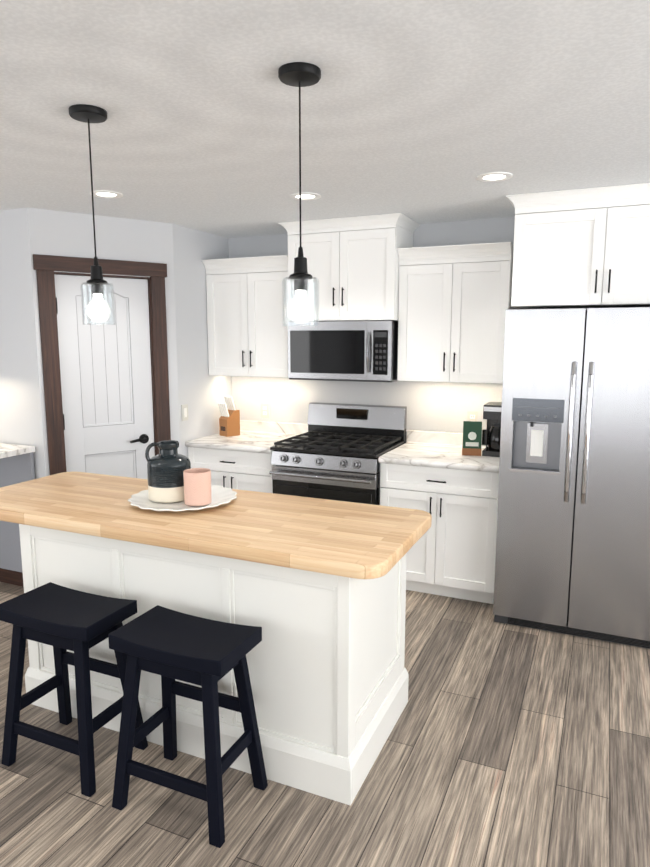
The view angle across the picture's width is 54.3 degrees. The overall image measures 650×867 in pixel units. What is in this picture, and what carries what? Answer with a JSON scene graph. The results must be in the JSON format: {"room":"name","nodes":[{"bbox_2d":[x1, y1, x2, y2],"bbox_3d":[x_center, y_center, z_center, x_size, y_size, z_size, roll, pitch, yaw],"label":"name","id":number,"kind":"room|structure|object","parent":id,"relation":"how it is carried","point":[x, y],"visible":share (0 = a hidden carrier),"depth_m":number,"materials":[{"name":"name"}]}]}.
{"room":"kitchen","nodes":[
{"label":"kitchen","id":0,"kind":"room"},
{"bbox_2d":[0,208,45,478],"bbox_3d":[-2.508,-0.212,4.334,1.650,2.410,0.100,4,9,24],"label":"wall","id":1,"kind":"structure","parent":0,"point":[20,415],"depth_m":3.96,"materials":[{"name":"grey paint"}]},
{"bbox_2d":[0,568,23,586],"bbox_3d":[-2.140,0.887,4.753,2.119,0.110,0.884,4,9,24],"label":"baseboard","id":2,"kind":"structure","parent":1,"relation":"attached to","point":[11,577],"depth_m":4.26,"materials":[{"name":"brown wood"}]},
{"bbox_2d":[0,443,34,572],"bbox_3d":[-2.619,0.476,4.241,1.585,0.853,0.314,4,9,24],"label":"base cabinet","id":3,"kind":"object","parent":1,"relation":"attached to","point":[16,464],"depth_m":4.11,"materials":[{"name":"wood"}]},
{"bbox_2d":[28,208,179,475],"bbox_3d":[-1.427,-0.200,4.253,0.912,2.410,0.126,-6,11,-36],"label":"wall","id":4,"kind":"structure","parent":0,"point":[61,242],"depth_m":4.05,"materials":[{"name":"grey paint"}]},
{"bbox_2d":[54,274,154,478],"bbox_3d":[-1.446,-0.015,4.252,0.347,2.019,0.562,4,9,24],"label":"door","id":5,"kind":"structure","parent":4,"relation":"attached to","point":[106,387],"depth_m":4.21,"materials":[{"name":"white wood"}]},
{"bbox_2d":[172,224,231,456],"bbox_3d":[-0.941,-0.287,4.826,0.100,2.410,0.700,4,9,24],"label":"wall","id":6,"kind":"structure","parent":0,"point":[202,392],"depth_m":4.62,"materials":[{"name":"grey paint"}]},
{"bbox_2d":[181,404,187,420],"bbox_3d":[-1.007,-0.150,4.557,0.012,0.116,0.072,4,9,24],"label":"switch plate","id":7,"kind":"object","parent":6,"relation":"attached to","point":[184,412],"visible":1,"depth_m":4.54,"materials":[{"name":"white plastic"}]},
{"bbox_2d":[0,582,649,866],"bbox_3d":[-1.004,1.619,0.617,7.600,0.100,9.120,4,9,24],"label":"floor","id":8,"kind":"structure","parent":0,"point":[507,745],"depth_m":2.35,"materials":[{"name":"brown wood"}]},
{"bbox_2d":[0,582,147,796],"bbox_3d":[-0.990,0.965,2.476,0.455,0.638,0.321,4,9,24],"label":"stool","id":9,"kind":"object","parent":8,"relation":"on","point":[61,620],"visible":0.96,"depth_m":2.40,"materials":[{"name":"black wood"}]},
{"bbox_2d":[108,605,267,847],"bbox_3d":[-0.483,0.999,2.248,0.455,0.638,0.321,4,9,24],"label":"stool","id":10,"kind":"object","parent":8,"relation":"on","point":[169,646],"visible":1,"depth_m":2.19,"materials":[{"name":"black wood"}]},
{"bbox_2d":[19,524,408,805],"bbox_3d":[-0.489,0.802,2.824,1.585,0.855,0.711,4,9,24],"label":"kitchen island","id":11,"kind":"object","parent":8,"relation":"on","point":[314,589],"depth_m":2.39,"materials":[{"name":"white wood"}]},
{"bbox_2d":[0,472,431,583],"bbox_3d":[-0.628,0.346,2.798,2.084,0.052,0.740,4,9,24],"label":"island countertop","id":12,"kind":"structure","parent":11,"relation":"on","point":[344,540],"depth_m":2.54,"materials":[{"name":"beige wood"}]},
{"bbox_2d":[128,485,236,510],"bbox_3d":[-0.639,0.295,2.870,0.487,0.025,0.479,4,9,24],"label":"charger plate","id":13,"kind":"object","parent":12,"relation":"on","point":[220,495],"visible":0.56,"depth_m":2.80,"materials":[{"name":"white ceramic"}]},
{"bbox_2d":[145,440,190,502],"bbox_3d":[-0.703,0.165,2.860,0.194,0.259,0.194,4,9,24],"label":"jug vase","id":14,"kind":"object","parent":13,"relation":"on","point":[168,465],"visible":0.9,"depth_m":2.79,"materials":[{"name":"black ceramic"}]},
{"bbox_2d":[183,468,210,505],"bbox_3d":[-0.558,0.234,2.777,0.118,0.146,0.118,4,9,24],"label":"cup","id":15,"kind":"object","parent":13,"relation":"on","point":[197,486],"visible":0.96,"depth_m":2.73,"materials":[{"name":"pink ceramic"}]},
{"bbox_2d":[185,420,307,492],"bbox_3d":[-0.560,0.438,4.791,0.708,0.988,0.646,4,9,24],"label":"base cabinet","id":16,"kind":"object","parent":8,"relation":"on","point":[242,461],"visible":0.4,"depth_m":4.52,"materials":[{"name":"white wood"}]},
{"bbox_2d":[218,396,239,436],"bbox_3d":[-0.737,-0.135,4.843,0.136,0.302,0.104,-8,12,-43],"label":"knife block","id":17,"kind":"object","parent":16,"relation":"on","point":[229,422],"visible":1,"depth_m":4.82,"materials":[{"name":"brown wood"}]},
{"bbox_2d":[269,402,406,504],"bbox_3d":[0.096,0.405,4.441,0.756,1.158,0.704,4,9,24],"label":"range","id":18,"kind":"object","parent":8,"relation":"on","point":[336,451],"visible":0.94,"depth_m":4.24,"materials":[{"name":"silver metal"}]},
{"bbox_2d":[378,430,499,603],"bbox_3d":[0.807,0.528,4.192,0.745,0.988,0.646,4,9,24],"label":"base cabinet","id":19,"kind":"object","parent":8,"relation":"on","point":[445,483],"visible":0.79,"depth_m":3.92,"materials":[{"name":"white wood"}]},
{"bbox_2d":[462,421,481,455],"bbox_3d":[0.941,0.029,4.052,0.118,0.215,0.074,2,9,12],"label":"coffee bag","id":20,"kind":"object","parent":19,"relation":"on","point":[472,436],"visible":1,"depth_m":4.03,"materials":[{"name":"green paper"}]},
{"bbox_2d":[482,402,501,456],"bbox_3d":[1.113,-0.029,4.064,0.188,0.325,0.222,4,9,24],"label":"coffee maker","id":21,"kind":"object","parent":19,"relation":"on","point":[491,433],"visible":0.54,"depth_m":3.99,"materials":[{"name":"black plastic"}]},
{"bbox_2d":[493,307,649,648],"bbox_3d":[1.532,0.199,3.680,0.910,1.792,0.860,4,9,24],"label":"refrigerator","id":22,"kind":"object","parent":8,"relation":"on","point":[572,556],"visible":1,"depth_m":3.38,"materials":[{"name":"grey metal"}]},
{"bbox_2d":[0,0,649,237],"bbox_3d":[-1.004,-0.863,0.242,7.600,0.100,9.120,4,9,24],"label":"ceiling","id":23,"kind":"structure","parent":0,"point":[423,111],"depth_m":2.13,"materials":[{"name":"white paint"}]},
{"bbox_2d":[69,104,115,324],"bbox_3d":[-0.810,-0.747,2.219,0.124,0.720,0.124,4,9,24],"label":"pendant light","id":24,"kind":"object","parent":23,"relation":"hanging from","point":[97,308],"visible":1,"depth_m":2.22,"materials":[{"name":"black metal"}]},
{"bbox_2d":[90,190,122,198],"bbox_3d":[-1.179,-1.290,3.420,0.172,0.007,0.172,4,9,24],"label":"recessed light","id":25,"kind":"object","parent":23,"relation":"in","point":[104,194],"visible":0.96,"depth_m":3.42,"materials":[{"name":"white plastic"}]},
{"bbox_2d":[278,62,320,325],"bbox_3d":[-0.074,-0.692,1.898,0.124,0.732,0.124,4,9,24],"label":"pendant light","id":26,"kind":"object","parent":23,"relation":"hanging from","point":[299,74],"visible":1,"depth_m":1.90,"materials":[{"name":"black metal"}]},
{"bbox_2d":[290,192,320,199],"bbox_3d":[-0.107,-1.297,3.470,0.172,0.007,0.172,4,9,24],"label":"recessed light","id":27,"kind":"object","parent":23,"relation":"in","point":[308,196],"visible":0.92,"depth_m":3.46,"materials":[{"name":"white"}]},
{"bbox_2d":[476,172,512,181],"bbox_3d":[0.815,-1.233,3.049,0.172,0.007,0.172,4,9,24],"label":"recessed light","id":28,"kind":"object","parent":23,"relation":"in","point":[493,176],"visible":0.98,"depth_m":3.04,"materials":[{"name":"white plastic"}]},
{"bbox_2d":[228,217,516,442],"bbox_3d":[1.736,-0.176,4.096,5.595,2.410,0.120,4,9,24],"label":"wall","id":29,"kind":"structure","parent":0,"point":[440,406],"depth_m":4.56,"materials":[{"name":"grey paint"}]},
{"bbox_2d":[201,255,294,376],"bbox_3d":[-0.505,-0.855,4.722,0.704,0.845,0.376,4,9,24],"label":"upper cabinet","id":30,"kind":"object","parent":29,"relation":"attached to","point":[247,331],"visible":0.85,"depth_m":4.60,"materials":[{"name":"white wood"}]},
{"bbox_2d":[279,213,419,321],"bbox_3d":[0.168,-1.101,4.347,0.857,0.652,0.441,4,9,24],"label":"upper cabinet","id":31,"kind":"object","parent":29,"relation":"attached to","point":[353,265],"visible":0.9,"depth_m":4.16,"materials":[{"name":"white wood"}]},
{"bbox_2d":[288,321,397,381],"bbox_3d":[0.157,-0.578,4.431,0.756,0.400,0.435,4,9,24],"label":"over-the-range microwave","id":32,"kind":"object","parent":31,"relation":"attached to","point":[362,351],"visible":1,"depth_m":4.25,"materials":[{"name":"silver metal"}]},
{"bbox_2d":[397,242,515,383],"bbox_3d":[0.854,-0.765,4.126,0.701,0.845,0.376,4,9,24],"label":"upper cabinet","id":33,"kind":"object","parent":29,"relation":"attached to","point":[454,303],"visible":0.85,"depth_m":4.00,"materials":[{"name":"white wood"}]},
{"bbox_2d":[467,411,477,420],"bbox_3d":[1.015,-0.095,4.359,0.072,0.116,0.010,4,9,24],"label":"electrical outlet","id":34,"kind":"object","parent":29,"relation":"attached to","point":[472,415],"visible":0.52,"depth_m":4.35,"materials":[{"name":"white plastic"}]},
{"bbox_2d":[506,183,649,309],"bbox_3d":[1.567,-1.018,3.599,0.978,0.593,0.681,4,9,24],"label":"upper cabinet","id":35,"kind":"object","parent":29,"relation":"attached to","point":[586,248],"visible":1,"depth_m":3.37,"materials":[{"name":"white wood"}]}
]}

